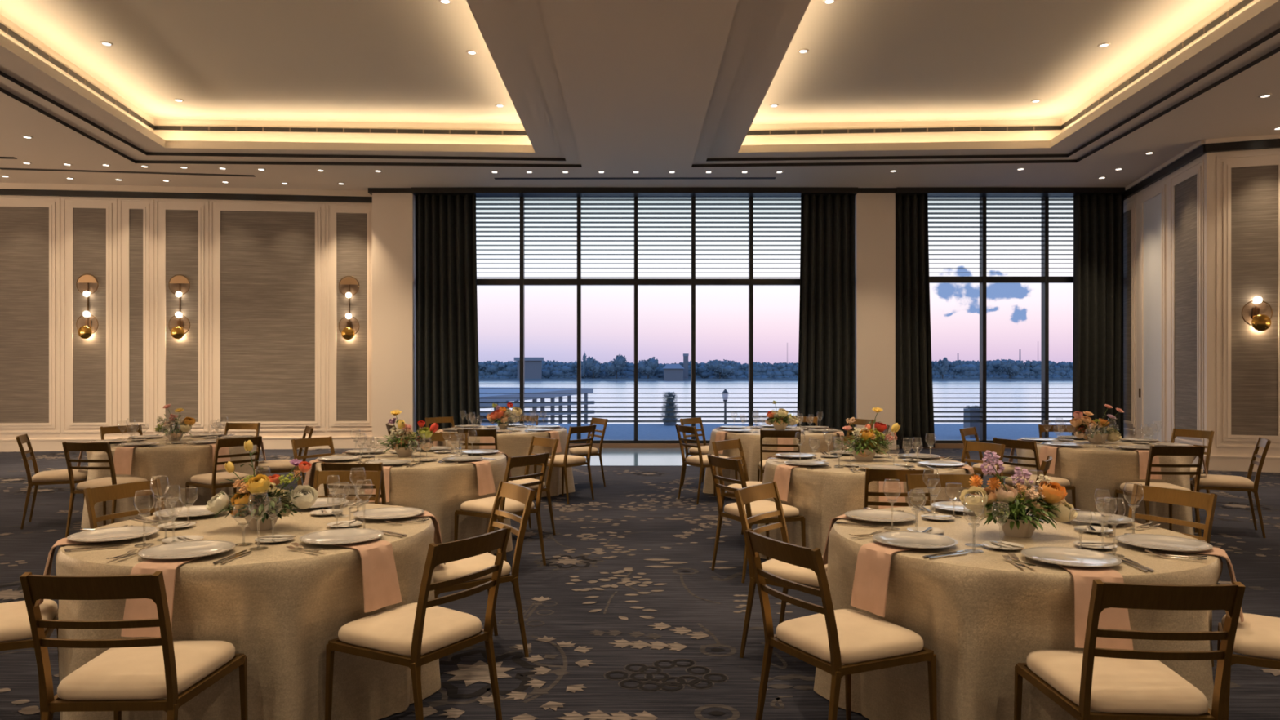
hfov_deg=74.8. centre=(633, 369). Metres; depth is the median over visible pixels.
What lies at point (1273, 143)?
trim
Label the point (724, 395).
street lamp
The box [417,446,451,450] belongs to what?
charger plate
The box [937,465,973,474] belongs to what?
napkin
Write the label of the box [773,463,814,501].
napkin
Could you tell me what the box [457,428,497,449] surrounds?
banquet chair
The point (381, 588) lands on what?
napkin
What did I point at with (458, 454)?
plate
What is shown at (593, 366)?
tree
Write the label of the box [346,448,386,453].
charger plate
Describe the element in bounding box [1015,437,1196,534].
tablecloth
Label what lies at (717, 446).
banquet chair
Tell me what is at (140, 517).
knife
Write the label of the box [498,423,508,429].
bowl
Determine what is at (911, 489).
wine glass
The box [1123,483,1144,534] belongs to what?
wine glass
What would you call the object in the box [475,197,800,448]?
window
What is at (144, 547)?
fork
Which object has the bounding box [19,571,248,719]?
banquet chair
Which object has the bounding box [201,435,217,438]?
plate
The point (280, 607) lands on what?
tablecloth
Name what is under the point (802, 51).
recessed light
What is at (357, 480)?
wine glass
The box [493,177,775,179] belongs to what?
ceiling slot
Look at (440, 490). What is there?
tablecloth
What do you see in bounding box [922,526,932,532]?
butter knife
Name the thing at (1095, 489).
wine glass
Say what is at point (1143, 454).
napkin
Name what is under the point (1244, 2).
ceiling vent
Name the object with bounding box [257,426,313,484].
banquet chair
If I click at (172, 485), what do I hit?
wine glass
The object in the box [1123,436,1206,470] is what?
baseboard
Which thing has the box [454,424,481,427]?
charger plate
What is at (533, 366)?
building
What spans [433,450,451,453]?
plate
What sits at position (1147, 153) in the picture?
recessed light
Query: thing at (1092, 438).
bowl
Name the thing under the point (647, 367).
tree
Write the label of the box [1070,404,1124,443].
centrepiece
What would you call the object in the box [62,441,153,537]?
banquet chair
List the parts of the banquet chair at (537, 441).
seat, post, leg, seat frame, rail, leg, post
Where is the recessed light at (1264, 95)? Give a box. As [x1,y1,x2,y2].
[1257,93,1272,97]
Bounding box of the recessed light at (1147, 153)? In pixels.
[1144,151,1154,154]
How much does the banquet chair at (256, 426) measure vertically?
0.865 m
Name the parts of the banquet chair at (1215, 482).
leg, leg, seat frame, seat, leg, post, leg, post, rail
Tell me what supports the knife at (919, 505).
on the tablecloth at (981, 615)
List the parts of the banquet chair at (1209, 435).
post, rail, seat, post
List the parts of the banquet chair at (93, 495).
post, rail, post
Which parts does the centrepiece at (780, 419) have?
flower, flower, flower, flower, flower, flower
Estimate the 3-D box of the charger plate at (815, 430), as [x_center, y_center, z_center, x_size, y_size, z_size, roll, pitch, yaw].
[2.197,0.707,9.737,0.337,0.014,0.337,0,0,33]
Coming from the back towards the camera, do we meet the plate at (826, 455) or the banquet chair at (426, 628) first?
the plate at (826, 455)
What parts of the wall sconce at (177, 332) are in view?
bulb, bulb, rod, plate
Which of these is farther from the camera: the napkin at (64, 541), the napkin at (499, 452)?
the napkin at (499, 452)
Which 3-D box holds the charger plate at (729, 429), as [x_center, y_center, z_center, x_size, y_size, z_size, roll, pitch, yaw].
[1.203,0.707,9.789,0.337,0.014,0.337,0,0,-27]
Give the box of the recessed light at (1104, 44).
[1097,42,1110,47]
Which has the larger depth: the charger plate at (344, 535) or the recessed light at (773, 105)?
the recessed light at (773, 105)
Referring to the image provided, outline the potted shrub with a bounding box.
[659,391,679,425]
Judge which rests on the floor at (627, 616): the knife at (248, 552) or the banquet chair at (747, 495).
the banquet chair at (747, 495)
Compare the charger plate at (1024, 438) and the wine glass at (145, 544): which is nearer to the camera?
the wine glass at (145, 544)
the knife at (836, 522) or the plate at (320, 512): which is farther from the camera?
the plate at (320, 512)
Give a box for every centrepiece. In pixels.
[155,404,195,440]
[205,440,317,530]
[375,409,438,457]
[486,402,522,429]
[765,400,798,430]
[832,407,900,461]
[959,449,1077,537]
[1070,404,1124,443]
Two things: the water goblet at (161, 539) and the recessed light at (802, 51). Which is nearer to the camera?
the water goblet at (161, 539)
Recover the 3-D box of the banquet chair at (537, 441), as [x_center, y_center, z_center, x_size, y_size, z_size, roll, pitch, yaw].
[-1.021,1.054,7.557,0.580,0.865,0.483,0,0,-38]
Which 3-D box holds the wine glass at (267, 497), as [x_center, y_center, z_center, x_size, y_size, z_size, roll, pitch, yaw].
[-1.506,0.627,3.494,0.065,0.190,0.065,0,0,3]
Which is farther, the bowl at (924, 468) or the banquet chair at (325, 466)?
the banquet chair at (325, 466)
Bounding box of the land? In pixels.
[479,378,1072,380]
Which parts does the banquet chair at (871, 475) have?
post, rail, post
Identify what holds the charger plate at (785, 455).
on the tablecloth at (820, 495)
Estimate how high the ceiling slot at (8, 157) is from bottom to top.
0.012 m
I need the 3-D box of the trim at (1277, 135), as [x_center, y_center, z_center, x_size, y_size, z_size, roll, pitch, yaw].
[8.904,-3.365,12.227,0.994,0.060,0.110,0,0,18]
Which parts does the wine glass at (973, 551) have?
stem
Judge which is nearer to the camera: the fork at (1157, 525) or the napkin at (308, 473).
the fork at (1157, 525)
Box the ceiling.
[0,0,1279,191]
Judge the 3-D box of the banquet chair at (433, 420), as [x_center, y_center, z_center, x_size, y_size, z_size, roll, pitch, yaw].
[-2.398,1.054,10.927,0.580,0.865,0.483,0,0,44]
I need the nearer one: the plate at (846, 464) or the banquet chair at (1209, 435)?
the plate at (846, 464)
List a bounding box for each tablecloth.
[55,502,440,719]
[80,435,257,528]
[307,448,512,554]
[436,425,575,497]
[702,426,844,498]
[756,452,970,559]
[813,506,1222,719]
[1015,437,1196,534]
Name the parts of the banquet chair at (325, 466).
post, rail, post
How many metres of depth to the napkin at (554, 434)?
9.77 m
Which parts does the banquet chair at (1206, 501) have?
post, rail, post, leg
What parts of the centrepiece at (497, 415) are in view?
flower, flower, flower, flower, flower, flower, flower, flower, flower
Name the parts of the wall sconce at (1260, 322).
plate, bulb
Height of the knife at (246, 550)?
0.004 m
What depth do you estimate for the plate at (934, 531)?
3.73 m
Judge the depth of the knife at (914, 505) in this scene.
4.34 m
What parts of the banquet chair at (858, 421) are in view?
rail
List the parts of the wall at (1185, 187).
fabric panel, panel moulding, fabric panel, panel moulding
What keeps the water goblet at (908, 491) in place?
on the tablecloth at (981, 615)
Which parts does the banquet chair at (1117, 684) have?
leg, post, seat frame, seat, rail, post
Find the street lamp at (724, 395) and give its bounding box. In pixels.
[722,389,728,423]
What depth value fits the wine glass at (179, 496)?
3.49 m
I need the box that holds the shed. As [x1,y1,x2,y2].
[662,364,684,380]
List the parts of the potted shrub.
stem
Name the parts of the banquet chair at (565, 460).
leg, seat frame, leg, leg, seat, post, rail, leg, post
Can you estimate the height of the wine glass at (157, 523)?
0.224 m
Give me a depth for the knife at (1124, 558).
3.08 m
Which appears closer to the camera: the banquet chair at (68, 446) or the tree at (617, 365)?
the banquet chair at (68, 446)
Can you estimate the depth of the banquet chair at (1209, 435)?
8.63 m
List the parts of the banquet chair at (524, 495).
leg, seat, seat frame, leg, post, rail, leg, post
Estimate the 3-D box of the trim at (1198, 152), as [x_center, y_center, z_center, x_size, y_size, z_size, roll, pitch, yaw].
[8.880,-3.275,14.204,0.080,0.120,3.757,0,0,13]
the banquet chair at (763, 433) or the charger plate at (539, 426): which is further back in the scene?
the charger plate at (539, 426)
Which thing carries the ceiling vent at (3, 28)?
in the ceiling
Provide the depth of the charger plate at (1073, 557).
3.17 m
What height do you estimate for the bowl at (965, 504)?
0.090 m
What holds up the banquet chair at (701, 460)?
on the floor at (627, 616)
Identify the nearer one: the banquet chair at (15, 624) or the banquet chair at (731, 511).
the banquet chair at (15, 624)
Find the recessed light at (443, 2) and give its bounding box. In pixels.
[439,0,452,4]
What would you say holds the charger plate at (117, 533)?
on the tablecloth at (280, 607)
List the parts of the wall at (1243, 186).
fabric panel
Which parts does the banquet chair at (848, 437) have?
post, rail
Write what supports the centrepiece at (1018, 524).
on the tablecloth at (981, 615)
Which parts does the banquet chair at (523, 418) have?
rail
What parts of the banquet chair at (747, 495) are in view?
post, leg, rail, post, leg, seat frame, seat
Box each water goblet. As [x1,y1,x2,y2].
[155,499,177,541]
[178,487,198,522]
[232,503,254,546]
[327,493,346,514]
[333,482,350,517]
[906,491,925,527]
[945,482,962,518]
[963,504,984,546]
[1069,508,1092,548]
[1096,497,1117,537]
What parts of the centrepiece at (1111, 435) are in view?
flower, flower, flower, flower, flower, flower, flower, flower, flower, flower, flower, flower, flower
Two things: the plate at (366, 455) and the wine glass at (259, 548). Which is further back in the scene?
the plate at (366, 455)
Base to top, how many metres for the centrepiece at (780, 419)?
0.353 m
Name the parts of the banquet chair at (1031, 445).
post, rail, post, seat, seat frame, leg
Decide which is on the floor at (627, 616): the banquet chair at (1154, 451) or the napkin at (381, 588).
the banquet chair at (1154, 451)
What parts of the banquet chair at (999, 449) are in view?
post, rail, post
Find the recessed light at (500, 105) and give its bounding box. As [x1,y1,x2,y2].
[495,103,504,107]
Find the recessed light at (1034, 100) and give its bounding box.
[1031,99,1040,102]
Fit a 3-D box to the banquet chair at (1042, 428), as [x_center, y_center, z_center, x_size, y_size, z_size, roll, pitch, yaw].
[4.779,1.054,9.263,0.483,0.865,0.580,0,0,9]
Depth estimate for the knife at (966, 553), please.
3.24 m
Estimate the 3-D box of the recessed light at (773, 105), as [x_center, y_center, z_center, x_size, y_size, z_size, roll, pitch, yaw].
[2.134,-4.029,12.766,0.140,0.011,0.140,0,0,0]
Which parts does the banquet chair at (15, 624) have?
seat, seat frame, leg, leg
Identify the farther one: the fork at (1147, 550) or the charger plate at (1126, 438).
the charger plate at (1126, 438)
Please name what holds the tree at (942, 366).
on the land
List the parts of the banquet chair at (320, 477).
post, rail, post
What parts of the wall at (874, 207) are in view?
crown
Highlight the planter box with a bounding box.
[963,404,979,437]
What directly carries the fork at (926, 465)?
on the tablecloth at (820, 495)
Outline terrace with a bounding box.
[480,423,1071,439]
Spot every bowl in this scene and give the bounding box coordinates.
[133,489,155,515]
[155,499,177,522]
[165,431,183,440]
[232,503,254,526]
[243,511,278,530]
[248,492,269,518]
[395,447,413,457]
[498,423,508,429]
[772,422,786,430]
[852,448,876,461]
[922,468,939,488]
[963,504,984,527]
[997,515,1039,537]
[1069,508,1092,529]
[1085,432,1108,443]
[1096,497,1117,519]
[1102,497,1125,524]
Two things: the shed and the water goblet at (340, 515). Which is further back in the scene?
the shed
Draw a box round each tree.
[582,351,587,378]
[585,356,601,378]
[604,354,626,378]
[637,356,658,378]
[705,360,735,378]
[937,357,948,378]
[1000,359,1019,378]
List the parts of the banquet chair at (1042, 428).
post, rail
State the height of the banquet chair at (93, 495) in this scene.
0.865 m
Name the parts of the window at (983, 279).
sill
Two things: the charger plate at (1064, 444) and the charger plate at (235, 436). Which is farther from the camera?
the charger plate at (235, 436)
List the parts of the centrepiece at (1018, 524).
flower, flower, flower, flower, flower, flower, flower, flower, stem, flower, flower, flower, flower, flower, flower, flower, flower, flower, flower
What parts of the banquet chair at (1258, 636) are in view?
leg, leg, seat frame, seat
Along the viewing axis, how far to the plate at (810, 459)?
6.63 m
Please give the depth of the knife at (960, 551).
3.26 m
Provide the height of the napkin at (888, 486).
0.246 m
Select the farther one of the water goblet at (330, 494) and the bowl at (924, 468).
the bowl at (924, 468)
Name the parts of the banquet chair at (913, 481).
post, rail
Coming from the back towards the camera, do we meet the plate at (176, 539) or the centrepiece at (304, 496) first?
the centrepiece at (304, 496)
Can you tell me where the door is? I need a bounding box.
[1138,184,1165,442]
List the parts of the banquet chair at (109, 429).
post, rail, post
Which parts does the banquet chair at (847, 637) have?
post, leg, rail, post, leg, leg, seat, seat frame, leg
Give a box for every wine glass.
[133,489,155,546]
[150,475,168,525]
[164,484,181,520]
[164,496,182,543]
[248,492,269,550]
[264,497,281,544]
[342,484,357,528]
[349,467,365,513]
[355,480,373,528]
[883,479,901,530]
[909,488,924,531]
[922,468,939,514]
[963,493,984,553]
[991,502,1009,551]
[1093,488,1111,533]
[1093,501,1112,551]
[1102,497,1125,557]
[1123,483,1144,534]
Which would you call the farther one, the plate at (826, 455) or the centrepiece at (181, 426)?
the centrepiece at (181, 426)
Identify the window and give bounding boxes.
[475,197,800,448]
[896,197,1073,448]
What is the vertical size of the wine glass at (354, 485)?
0.190 m
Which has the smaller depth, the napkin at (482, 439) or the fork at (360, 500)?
the fork at (360, 500)
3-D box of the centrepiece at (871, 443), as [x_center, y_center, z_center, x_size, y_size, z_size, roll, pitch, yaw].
[1.849,0.511,6.675,0.530,0.422,0.324,0,0,8]
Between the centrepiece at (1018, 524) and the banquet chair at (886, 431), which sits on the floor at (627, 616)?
the banquet chair at (886, 431)
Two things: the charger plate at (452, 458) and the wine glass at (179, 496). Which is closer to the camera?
the wine glass at (179, 496)
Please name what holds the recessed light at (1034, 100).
in the ceiling
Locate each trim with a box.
[0,182,372,196]
[0,188,372,202]
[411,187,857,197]
[895,187,1126,197]
[1122,144,1206,200]
[1124,140,1204,190]
[1204,133,1279,144]
[1204,138,1279,152]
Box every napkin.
[38,537,115,604]
[76,451,82,466]
[113,444,148,474]
[120,555,203,637]
[197,442,231,470]
[260,439,266,461]
[304,459,342,484]
[330,538,401,613]
[364,464,396,502]
[392,510,445,564]
[432,430,448,446]
[453,460,495,495]
[479,432,497,448]
[482,451,511,477]
[537,430,562,453]
[713,431,733,453]
[761,455,791,484]
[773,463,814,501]
[777,437,793,453]
[820,431,847,449]
[822,514,876,564]
[850,542,917,617]
[878,480,906,509]
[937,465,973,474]
[1008,439,1038,462]
[1039,444,1066,474]
[1057,564,1133,649]
[1128,448,1162,479]
[1159,546,1244,622]
[1190,445,1207,475]
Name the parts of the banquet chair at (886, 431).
rail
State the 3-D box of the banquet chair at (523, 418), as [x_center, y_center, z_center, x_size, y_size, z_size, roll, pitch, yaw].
[-1.542,1.054,11.298,0.483,0.865,0.580,0,0,3]
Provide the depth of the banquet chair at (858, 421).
10.70 m
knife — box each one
[64,543,130,550]
[65,545,125,551]
[129,517,152,522]
[135,516,159,522]
[160,521,191,528]
[177,535,194,541]
[213,549,247,563]
[220,551,252,563]
[257,536,296,538]
[332,520,356,525]
[378,529,407,535]
[383,532,403,537]
[834,522,879,527]
[835,521,884,527]
[912,504,925,511]
[916,504,932,511]
[922,515,951,517]
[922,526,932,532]
[922,550,964,557]
[928,551,968,558]
[989,541,1022,548]
[1076,542,1115,544]
[1086,524,1095,531]
[1121,559,1148,571]
[1122,557,1154,571]
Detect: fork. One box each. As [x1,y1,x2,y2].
[106,547,138,559]
[114,546,151,558]
[285,545,319,552]
[291,542,324,550]
[346,498,361,506]
[384,516,427,522]
[391,518,429,524]
[848,530,882,535]
[853,530,890,537]
[926,465,955,468]
[1002,555,1025,566]
[1008,552,1035,565]
[1124,521,1152,528]
[1133,523,1160,528]
[1145,549,1207,557]
[1151,551,1206,559]
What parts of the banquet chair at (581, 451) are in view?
seat, seat frame, post, rail, leg, post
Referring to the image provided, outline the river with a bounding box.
[479,380,1072,423]
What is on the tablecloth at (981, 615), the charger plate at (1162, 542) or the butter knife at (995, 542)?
the charger plate at (1162, 542)
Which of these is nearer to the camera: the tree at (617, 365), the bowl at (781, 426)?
the bowl at (781, 426)
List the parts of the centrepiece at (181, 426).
flower, flower, flower, flower, flower, flower, flower, flower, flower, flower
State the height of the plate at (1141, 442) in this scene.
0.012 m
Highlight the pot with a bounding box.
[662,417,677,425]
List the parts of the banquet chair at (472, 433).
post, rail, post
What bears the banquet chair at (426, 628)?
on the floor at (627, 616)
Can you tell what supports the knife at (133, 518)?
on the tablecloth at (280, 607)
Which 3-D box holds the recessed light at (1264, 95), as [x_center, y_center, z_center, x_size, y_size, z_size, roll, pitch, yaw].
[7.804,-3.389,10.350,0.140,0.011,0.140,0,0,0]
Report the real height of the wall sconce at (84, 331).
1.194 m
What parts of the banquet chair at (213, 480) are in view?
leg, leg, post, seat frame, seat, rail, post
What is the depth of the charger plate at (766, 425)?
10.67 m
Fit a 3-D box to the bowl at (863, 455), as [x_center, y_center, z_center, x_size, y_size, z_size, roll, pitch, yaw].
[1.832,0.674,6.670,0.204,0.097,0.204,0,0,0]
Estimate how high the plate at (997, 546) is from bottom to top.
0.012 m
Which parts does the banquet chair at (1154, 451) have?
leg, seat frame, leg, post, seat, leg, rail, leg, post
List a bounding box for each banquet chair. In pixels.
[0,599,59,717]
[15,433,88,528]
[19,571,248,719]
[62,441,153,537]
[83,479,164,528]
[99,424,142,439]
[185,435,262,506]
[224,422,260,458]
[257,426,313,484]
[291,435,334,484]
[313,470,382,504]
[320,462,404,506]
[324,525,511,719]
[385,423,398,449]
[425,416,454,431]
[429,432,468,449]
[432,480,535,657]
[453,452,549,565]
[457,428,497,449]
[507,435,559,535]
[519,414,538,425]
[533,424,596,504]
[569,417,608,486]
[675,424,737,504]
[680,417,709,485]
[706,453,805,582]
[711,438,762,534]
[733,481,827,657]
[744,528,937,719]
[757,429,800,481]
[786,416,817,426]
[840,435,886,453]
[846,418,873,448]
[863,467,933,509]
[874,425,889,436]
[905,473,976,506]
[959,426,1017,503]
[960,440,1005,501]
[992,437,1075,508]
[999,455,1052,507]
[1013,579,1245,719]
[1038,424,1077,437]
[1114,445,1204,536]
[1128,484,1217,666]
[1170,428,1214,493]
[1190,436,1271,537]
[1217,613,1279,719]
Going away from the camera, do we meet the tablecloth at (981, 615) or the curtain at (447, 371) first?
the tablecloth at (981, 615)
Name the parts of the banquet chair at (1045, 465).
post, post, rail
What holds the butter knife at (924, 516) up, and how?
on the plate at (937, 518)
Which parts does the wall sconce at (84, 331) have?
bulb, bulb, rod, plate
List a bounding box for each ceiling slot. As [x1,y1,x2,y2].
[0,156,17,159]
[0,167,255,177]
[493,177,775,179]
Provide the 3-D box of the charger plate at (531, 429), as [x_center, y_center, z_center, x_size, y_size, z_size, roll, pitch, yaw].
[-1.118,0.707,9.887,0.337,0.014,0.337,0,0,33]
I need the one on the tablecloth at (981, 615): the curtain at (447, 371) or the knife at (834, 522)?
the knife at (834, 522)
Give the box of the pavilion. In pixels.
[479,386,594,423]
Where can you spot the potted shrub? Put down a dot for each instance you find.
(667, 395)
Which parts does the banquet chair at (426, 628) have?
leg, seat frame, seat, leg, post, rail, leg, post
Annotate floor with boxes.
[0,448,1279,719]
[577,448,707,466]
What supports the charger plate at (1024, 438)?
on the tablecloth at (1090, 469)
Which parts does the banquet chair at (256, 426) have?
post, rail, post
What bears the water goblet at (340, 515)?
on the tablecloth at (280, 607)
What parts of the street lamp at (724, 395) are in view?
post, lantern glass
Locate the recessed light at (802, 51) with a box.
[797,48,808,53]
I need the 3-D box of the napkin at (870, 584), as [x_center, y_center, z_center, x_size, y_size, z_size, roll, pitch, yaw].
[1.047,0.839,3.408,0.278,0.246,0.188,0,0,-28]
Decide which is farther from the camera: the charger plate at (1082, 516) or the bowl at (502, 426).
the bowl at (502, 426)
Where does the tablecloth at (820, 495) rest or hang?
on the banquet table
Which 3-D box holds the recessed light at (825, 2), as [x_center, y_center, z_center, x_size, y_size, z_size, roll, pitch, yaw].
[2.134,-4.029,9.148,0.140,0.011,0.140,0,0,0]
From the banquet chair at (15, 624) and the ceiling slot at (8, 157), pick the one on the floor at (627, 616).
the banquet chair at (15, 624)
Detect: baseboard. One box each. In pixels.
[0,436,372,452]
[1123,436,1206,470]
[1208,455,1279,472]
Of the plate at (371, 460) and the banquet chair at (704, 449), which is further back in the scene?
the banquet chair at (704, 449)
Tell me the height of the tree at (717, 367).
12.773 m
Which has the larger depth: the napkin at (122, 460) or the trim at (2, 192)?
the trim at (2, 192)
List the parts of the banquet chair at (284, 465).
seat, seat frame, post, leg, post, rail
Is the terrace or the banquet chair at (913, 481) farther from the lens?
the terrace
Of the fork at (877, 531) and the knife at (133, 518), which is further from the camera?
the knife at (133, 518)
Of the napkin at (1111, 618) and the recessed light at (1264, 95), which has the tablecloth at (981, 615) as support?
the napkin at (1111, 618)
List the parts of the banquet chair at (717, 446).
post, leg, rail, seat frame, post, seat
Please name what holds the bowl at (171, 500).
on the water goblet at (161, 539)
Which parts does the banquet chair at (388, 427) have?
rail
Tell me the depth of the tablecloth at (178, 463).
7.87 m
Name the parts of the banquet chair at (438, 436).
rail, post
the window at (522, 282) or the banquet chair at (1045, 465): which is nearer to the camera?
the banquet chair at (1045, 465)
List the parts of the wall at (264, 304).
fabric panel, panel moulding, panel moulding, fabric panel, fabric panel, panel moulding, panel moulding, fabric panel, panel moulding, fabric panel, panel moulding, fabric panel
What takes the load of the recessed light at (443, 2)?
in the ceiling
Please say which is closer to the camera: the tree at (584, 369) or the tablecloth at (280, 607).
the tablecloth at (280, 607)
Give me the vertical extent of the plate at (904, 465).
0.012 m
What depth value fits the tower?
516.10 m
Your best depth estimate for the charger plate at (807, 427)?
10.37 m
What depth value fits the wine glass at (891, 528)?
3.80 m
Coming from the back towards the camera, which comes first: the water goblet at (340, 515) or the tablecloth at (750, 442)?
the tablecloth at (750, 442)
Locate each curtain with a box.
[414,194,480,442]
[796,194,855,447]
[895,194,934,448]
[1071,194,1123,438]
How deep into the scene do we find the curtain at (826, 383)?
15.75 m
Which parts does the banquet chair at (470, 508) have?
leg, seat frame, seat, leg, post, rail, leg, post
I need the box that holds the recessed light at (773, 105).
[769,103,778,107]
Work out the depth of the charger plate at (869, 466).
6.09 m
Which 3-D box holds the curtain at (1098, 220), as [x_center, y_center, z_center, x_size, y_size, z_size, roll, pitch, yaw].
[8.741,-0.917,15.758,0.949,4.755,0.177,0,0,0]
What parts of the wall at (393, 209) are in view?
crown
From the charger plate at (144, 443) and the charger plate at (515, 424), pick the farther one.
the charger plate at (515, 424)
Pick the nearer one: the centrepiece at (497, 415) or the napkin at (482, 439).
the napkin at (482, 439)
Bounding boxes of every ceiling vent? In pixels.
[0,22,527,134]
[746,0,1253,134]
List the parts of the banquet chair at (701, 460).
post, leg, rail, post, seat frame, leg, seat, leg, leg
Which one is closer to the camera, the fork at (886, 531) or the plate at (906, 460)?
the fork at (886, 531)
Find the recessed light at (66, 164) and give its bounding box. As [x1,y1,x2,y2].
[62,163,72,165]
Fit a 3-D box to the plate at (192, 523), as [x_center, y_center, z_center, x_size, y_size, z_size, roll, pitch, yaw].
[-2.095,0.714,3.836,0.156,0.012,0.156,0,0,-27]
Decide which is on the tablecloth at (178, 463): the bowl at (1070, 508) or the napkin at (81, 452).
the napkin at (81, 452)
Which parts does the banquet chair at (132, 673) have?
post, leg, rail, leg, seat, seat frame, post, leg, leg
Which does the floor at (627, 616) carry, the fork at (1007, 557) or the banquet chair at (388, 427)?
the banquet chair at (388, 427)
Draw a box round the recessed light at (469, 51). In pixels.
[466,49,477,54]
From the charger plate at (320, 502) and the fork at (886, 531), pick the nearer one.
the fork at (886, 531)
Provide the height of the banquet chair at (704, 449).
0.865 m
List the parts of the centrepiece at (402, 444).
flower, flower, flower, flower, flower, flower, flower, flower, flower, flower, flower, flower, flower, flower, flower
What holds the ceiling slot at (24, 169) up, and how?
attached to the ceiling
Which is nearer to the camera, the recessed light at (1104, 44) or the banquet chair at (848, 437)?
the banquet chair at (848, 437)
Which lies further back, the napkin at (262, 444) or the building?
the building
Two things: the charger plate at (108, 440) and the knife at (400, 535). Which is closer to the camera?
the knife at (400, 535)
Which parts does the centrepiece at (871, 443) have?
flower, flower, flower, flower, flower, flower, flower, flower, flower, flower, flower, flower, flower, flower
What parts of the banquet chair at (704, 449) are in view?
post, leg, rail, seat frame, seat, post, leg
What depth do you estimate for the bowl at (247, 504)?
3.46 m
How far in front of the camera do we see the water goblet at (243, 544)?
3.46 m
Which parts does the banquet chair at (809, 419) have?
rail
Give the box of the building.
[514,357,543,378]
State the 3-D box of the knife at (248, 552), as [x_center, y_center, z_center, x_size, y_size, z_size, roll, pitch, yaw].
[-1.524,0.718,3.219,0.016,0.004,0.205,0,0,6]
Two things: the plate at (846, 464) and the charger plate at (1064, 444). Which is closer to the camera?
the plate at (846, 464)
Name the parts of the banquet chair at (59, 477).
rail, post, leg, post, leg, seat frame, seat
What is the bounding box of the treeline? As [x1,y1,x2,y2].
[478,359,1072,378]
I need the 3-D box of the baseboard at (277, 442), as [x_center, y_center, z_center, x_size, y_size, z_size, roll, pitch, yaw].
[-9.569,1.373,15.410,9.311,0.225,0.050,0,0,-6]
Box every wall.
[0,195,372,439]
[368,187,416,449]
[854,187,896,449]
[1123,153,1206,452]
[1206,147,1279,457]
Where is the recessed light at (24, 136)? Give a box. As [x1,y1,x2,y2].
[21,135,33,138]
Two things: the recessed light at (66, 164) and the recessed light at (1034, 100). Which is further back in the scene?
the recessed light at (66, 164)
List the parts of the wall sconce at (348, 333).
bulb, bulb, rod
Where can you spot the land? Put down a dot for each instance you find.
(479, 379)
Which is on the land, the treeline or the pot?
the treeline
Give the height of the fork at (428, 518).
0.014 m
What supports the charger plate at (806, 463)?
on the tablecloth at (820, 495)
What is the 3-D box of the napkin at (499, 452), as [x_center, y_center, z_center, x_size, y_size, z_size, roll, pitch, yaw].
[-1.212,0.839,7.269,0.278,0.246,0.188,0,0,-28]
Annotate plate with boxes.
[66,525,159,542]
[89,439,128,443]
[119,441,159,445]
[128,435,164,438]
[137,540,235,559]
[153,505,226,517]
[156,521,195,528]
[161,535,204,542]
[187,440,216,443]
[191,433,224,435]
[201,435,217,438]
[220,435,255,438]
[254,534,294,542]
[291,497,348,508]
[299,528,383,544]
[310,509,342,515]
[316,455,361,460]
[326,520,362,528]
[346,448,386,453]
[352,506,424,519]
[357,454,375,457]
[364,459,411,465]
[368,458,388,461]
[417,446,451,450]
[417,458,437,461]
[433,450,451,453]
[440,456,484,461]
[441,427,470,431]
[448,453,467,456]
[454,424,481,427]
[459,449,499,453]
[508,423,524,426]
[524,428,553,431]
[533,425,559,427]
[720,425,746,428]
[722,428,751,431]
[758,424,773,426]
[775,453,817,457]
[784,460,829,466]
[800,426,828,428]
[807,458,826,461]
[808,429,837,431]
[821,454,839,457]
[830,449,853,454]
[843,463,864,466]
[844,509,917,521]
[858,464,906,469]
[871,531,957,548]
[893,463,914,466]
[897,453,940,458]
[902,458,923,462]
[906,526,944,533]
[916,460,964,466]
[920,513,955,520]
[930,501,973,512]
[982,541,1024,550]
[1020,437,1056,440]
[1021,546,1122,567]
[1044,442,1084,446]
[1057,435,1084,439]
[1071,511,1133,524]
[1073,525,1113,533]
[1073,540,1117,549]
[1094,444,1113,447]
[1113,444,1150,449]
[1115,533,1213,551]
[1120,437,1158,441]
[1131,441,1150,444]
[1151,442,1194,446]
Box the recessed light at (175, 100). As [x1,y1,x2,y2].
[173,98,183,102]
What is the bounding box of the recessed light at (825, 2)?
[822,0,835,4]
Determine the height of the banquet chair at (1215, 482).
0.865 m
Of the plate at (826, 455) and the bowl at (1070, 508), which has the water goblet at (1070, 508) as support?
the bowl at (1070, 508)
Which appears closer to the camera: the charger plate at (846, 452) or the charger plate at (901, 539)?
the charger plate at (901, 539)
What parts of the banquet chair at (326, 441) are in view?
post, rail, post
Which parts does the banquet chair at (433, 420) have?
post, rail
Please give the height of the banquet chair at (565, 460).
0.865 m
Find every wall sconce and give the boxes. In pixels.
[75,273,98,338]
[168,274,190,339]
[338,275,359,340]
[1241,296,1272,331]
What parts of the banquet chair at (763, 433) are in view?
leg, seat frame, leg, post, seat, rail, post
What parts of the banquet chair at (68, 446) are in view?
post, leg, seat frame, rail, leg, post, seat, leg, leg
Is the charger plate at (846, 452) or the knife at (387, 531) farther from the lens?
the charger plate at (846, 452)
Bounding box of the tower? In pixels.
[683,353,688,378]
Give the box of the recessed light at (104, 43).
[100,40,113,46]
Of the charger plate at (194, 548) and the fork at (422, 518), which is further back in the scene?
the fork at (422, 518)
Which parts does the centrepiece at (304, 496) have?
flower, flower, flower, flower, flower, flower, flower, flower, flower, flower, stem, flower, flower, flower, flower, flower, stem, flower, flower, flower, stem, flower, flower, flower, flower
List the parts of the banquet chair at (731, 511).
post, leg, rail, post, leg, seat, seat frame, leg, leg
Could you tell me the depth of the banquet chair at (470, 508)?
6.22 m
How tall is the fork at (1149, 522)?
0.017 m
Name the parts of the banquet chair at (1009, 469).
post, rail, post, seat frame, seat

